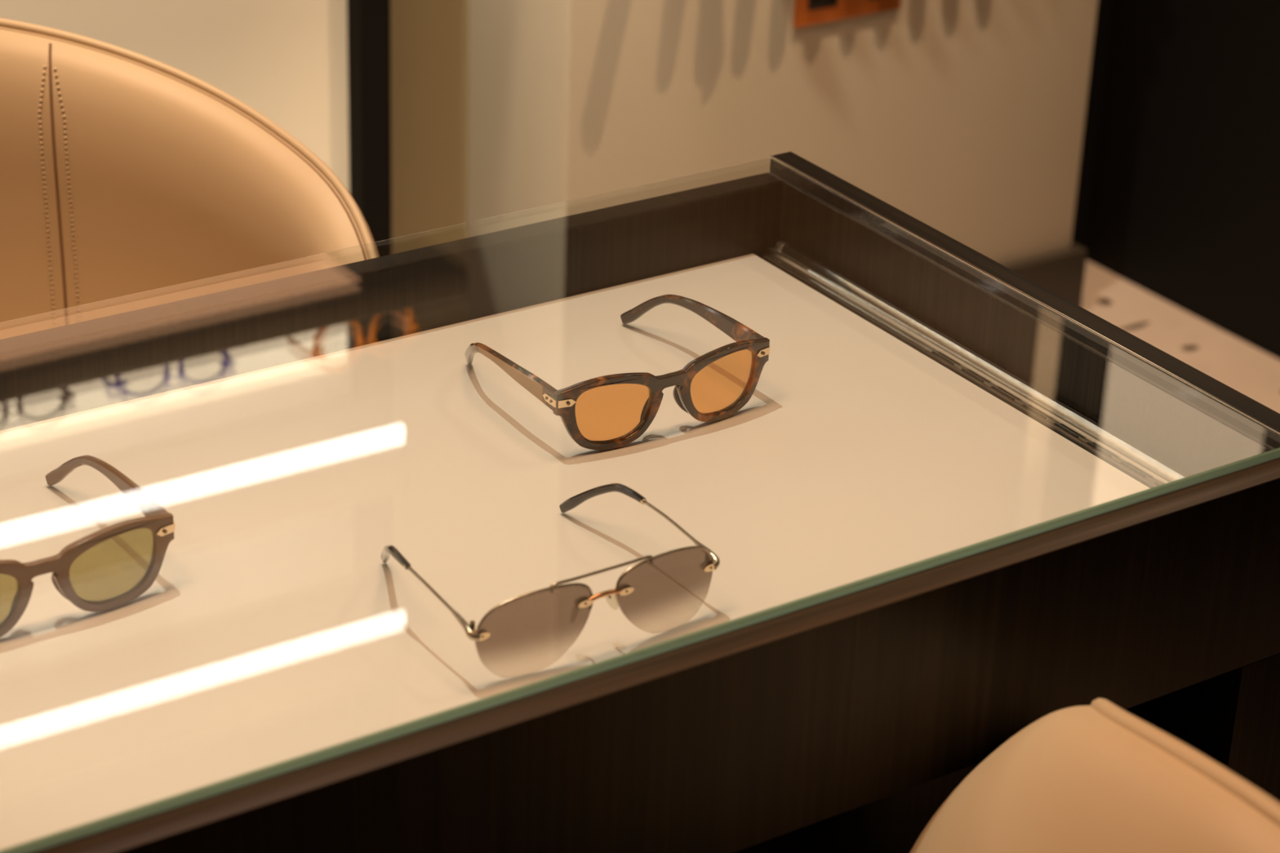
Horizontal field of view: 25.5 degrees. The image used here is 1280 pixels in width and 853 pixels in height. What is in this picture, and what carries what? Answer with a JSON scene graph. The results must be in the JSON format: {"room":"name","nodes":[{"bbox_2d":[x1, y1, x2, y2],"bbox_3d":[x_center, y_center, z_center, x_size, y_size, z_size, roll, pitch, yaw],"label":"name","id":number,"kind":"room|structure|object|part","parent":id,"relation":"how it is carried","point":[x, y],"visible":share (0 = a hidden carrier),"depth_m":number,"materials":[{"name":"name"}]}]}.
{"room":"shop","nodes":[
{"label":"shop","id":0,"kind":"room"},
{"bbox_2d":[390,0,468,253],"bbox_3d":[-1.768,-0.823,1.758,3.805,2.620,0.100,-15,31,-30],"label":"wall","id":1,"kind":"structure","parent":0,"point":[429,38],"depth_m":3.10,"materials":[{"name":"beige paint"}]},
{"bbox_2d":[466,0,1097,265],"bbox_3d":[0.096,-1.347,2.946,0.738,2.620,0.603,-15,31,-30],"label":"wall pillar","id":2,"kind":"structure","parent":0,"point":[966,118],"depth_m":3.12,"materials":[{"name":"paint"}]},
{"bbox_2d":[793,0,901,27],"bbox_3d":[0.230,-0.487,3.086,0.146,0.086,0.007,-15,31,-30],"label":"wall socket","id":3,"kind":"object","parent":2,"relation":"attached to","point":[806,12],"visible":1,"depth_m":3.09,"materials":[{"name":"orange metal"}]},
{"bbox_2d":[1004,246,1087,306],"bbox_3d":[0.225,-0.095,3.285,0.765,0.088,0.014,-15,31,-30],"label":"baseboard","id":4,"kind":"structure","parent":2,"relation":"attached to","point":[1061,273],"depth_m":3.44,"materials":[{"name":"brown wood"}]},
{"bbox_2d":[1071,0,1112,248],"bbox_3d":[0.427,-1.467,3.212,0.138,2.620,0.483,-15,31,-30],"label":"wall","id":5,"kind":"structure","parent":0,"point":[1102,20],"depth_m":3.56,"materials":[{"name":"black"}]},
{"bbox_2d":[1070,241,1079,248],"bbox_3d":[0.500,-0.204,3.525,0.014,0.088,0.119,-15,31,-30],"label":"baseboard","id":6,"kind":"structure","parent":5,"relation":"attached to","point":[1073,245],"depth_m":3.46,"materials":[{"name":"brown"}]},
{"bbox_2d":[1080,260,1279,413],"bbox_3d":[-0.139,1.218,0.841,4.881,0.101,5.443,-15,31,-30],"label":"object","id":7,"kind":"structure","parent":0,"point":[1212,351],"depth_m":3.45,"materials":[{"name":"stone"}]},
{"bbox_2d":[0,17,379,339],"bbox_3d":[-0.400,0.168,1.910,0.457,0.805,0.457,5,27,6],"label":"tub chair","id":8,"kind":"object","parent":7,"relation":"on","point":[130,180],"visible":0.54,"depth_m":1.94,"materials":[{"name":"beige leather"}]},
{"bbox_2d":[0,0,391,257],"bbox_3d":[-1.200,-0.688,2.000,2.409,2.200,0.190,-15,31,-30],"label":"shelf unit","id":9,"kind":"object","parent":7,"relation":"on","point":[319,70],"visible":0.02,"depth_m":2.86,"materials":[{"name":"brown wood"}]},
{"bbox_3d":[-1.244,-0.705,2.031,2.304,2.200,0.023,-15,31,-30],"label":"panel","id":10,"kind":"part","parent":9,"relation":"part of","materials":[{"name":"beige"}]},
{"bbox_3d":[-0.270,-0.966,2.626,0.036,2.200,0.080,-15,31,-30],"label":"post","id":11,"kind":"part","parent":9,"relation":"part of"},
{"bbox_2d":[0,151,1279,852],"bbox_3d":[-0.302,0.395,1.513,1.257,0.761,0.490,-15,31,-30],"label":"display table","id":12,"kind":"object","parent":7,"relation":"on","point":[953,505],"visible":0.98,"depth_m":1.49,"materials":[{"name":"brown wood"}]},
{"bbox_2d":[0,455,175,637],"bbox_3d":[-0.329,0.052,1.425,0.150,0.045,0.143,-15,31,-30],"label":"sunglasses","id":13,"kind":"object","parent":12,"relation":"on","point":[161,522],"visible":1,"depth_m":1.40,"materials":[{"name":"brown plastic"}]},
{"bbox_3d":[-0.292,0.077,1.378,0.144,0.045,0.011,-15,31,-30],"label":"frame","id":14,"kind":"part","parent":13,"relation":"part of","materials":[{"name":"brown plastic"}]},
{"bbox_3d":[-0.237,0.052,1.407,0.011,0.004,0.001,-22,35,-39],"label":"corner plate","id":15,"kind":"part","parent":13,"relation":"part of","materials":[{"name":"gold metal"}]},
{"bbox_3d":[-0.423,0.022,1.547,1.222,0.106,0.016,-15,31,-30],"label":"rail","id":16,"kind":"part","parent":12,"relation":"part of","materials":[{"name":"brown wood"}]},
{"bbox_2d":[380,483,719,674],"bbox_3d":[-0.054,0.065,1.419,0.146,0.046,0.136,-15,31,-30],"label":"sunglasses","id":17,"kind":"object","parent":12,"relation":"on","point":[556,609],"visible":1,"depth_m":1.37,"materials":[{"name":"brown glass"}]},
{"bbox_2d":[464,294,769,450],"bbox_3d":[-0.022,-0.042,1.637,0.150,0.045,0.143,-15,31,-30],"label":"sunglasses","id":18,"kind":"object","parent":12,"relation":"on","point":[562,402],"visible":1,"depth_m":1.59,"materials":[{"name":"brown plastic"}]},
{"bbox_3d":[-0.050,-0.015,1.554,0.001,0.004,0.013,-15,31,-30],"label":"temple plate","id":19,"kind":"part","parent":18,"relation":"part of","materials":[{"name":"gold metal"}]},
{"bbox_3d":[-0.040,-0.013,1.551,0.011,0.004,0.001,-9,29,-22],"label":"corner plate","id":20,"kind":"part","parent":18,"relation":"part of","materials":[{"name":"gold metal"}]},
{"bbox_3d":[0.015,-0.017,1.590,0.144,0.045,0.011,-15,31,-30],"label":"frame","id":21,"kind":"part","parent":18,"relation":"part of","materials":[{"name":"brown plastic"}]},
{"bbox_3d":[0.070,-0.042,1.619,0.011,0.004,0.001,-22,35,-39],"label":"corner plate","id":22,"kind":"part","parent":18,"relation":"part of","materials":[{"name":"gold metal"}]},
{"bbox_3d":[-0.161,0.203,1.198,1.257,0.112,0.019,-15,31,-30],"label":"panel","id":23,"kind":"part","parent":12,"relation":"part of","materials":[{"name":"brown wood"}]},
{"bbox_3d":[-0.208,0.501,1.440,1.188,0.642,0.018,-15,31,-30],"label":"panel","id":24,"kind":"part","parent":12,"relation":"part of","materials":[{"name":"brown wood"}]},
{"bbox_3d":[0.220,-0.033,1.692,0.016,0.116,0.471,-15,31,-30],"label":"rail","id":25,"kind":"part","parent":12,"relation":"part of","materials":[{"name":"brown wood"}]},
{"bbox_3d":[0.212,0.310,1.854,0.016,0.642,0.384,-15,31,-30],"label":"panel","id":26,"kind":"part","parent":12,"relation":"part of","materials":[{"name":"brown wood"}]},
{"bbox_3d":[0.318,0.399,1.684,0.052,0.642,0.052,-15,31,-30],"label":"leg","id":27,"kind":"part","parent":12,"relation":"part of","materials":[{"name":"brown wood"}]},
{"bbox_2d":[909,697,1279,852],"bbox_3d":[0.369,0.471,1.383,0.533,0.788,0.529,1,27,-2],"label":"tub chair","id":28,"kind":"object","parent":7,"relation":"on","point":[1097,777],"visible":1,"depth_m":1.20,"materials":[{"name":"beige leather"}]},
{"bbox_2d":[1084,0,1279,359],"bbox_3d":[1.898,-0.528,1.446,0.100,2.620,5.443,-15,31,-30],"label":"wall","id":29,"kind":"structure","parent":0,"point":[1184,206],"depth_m":3.44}
]}

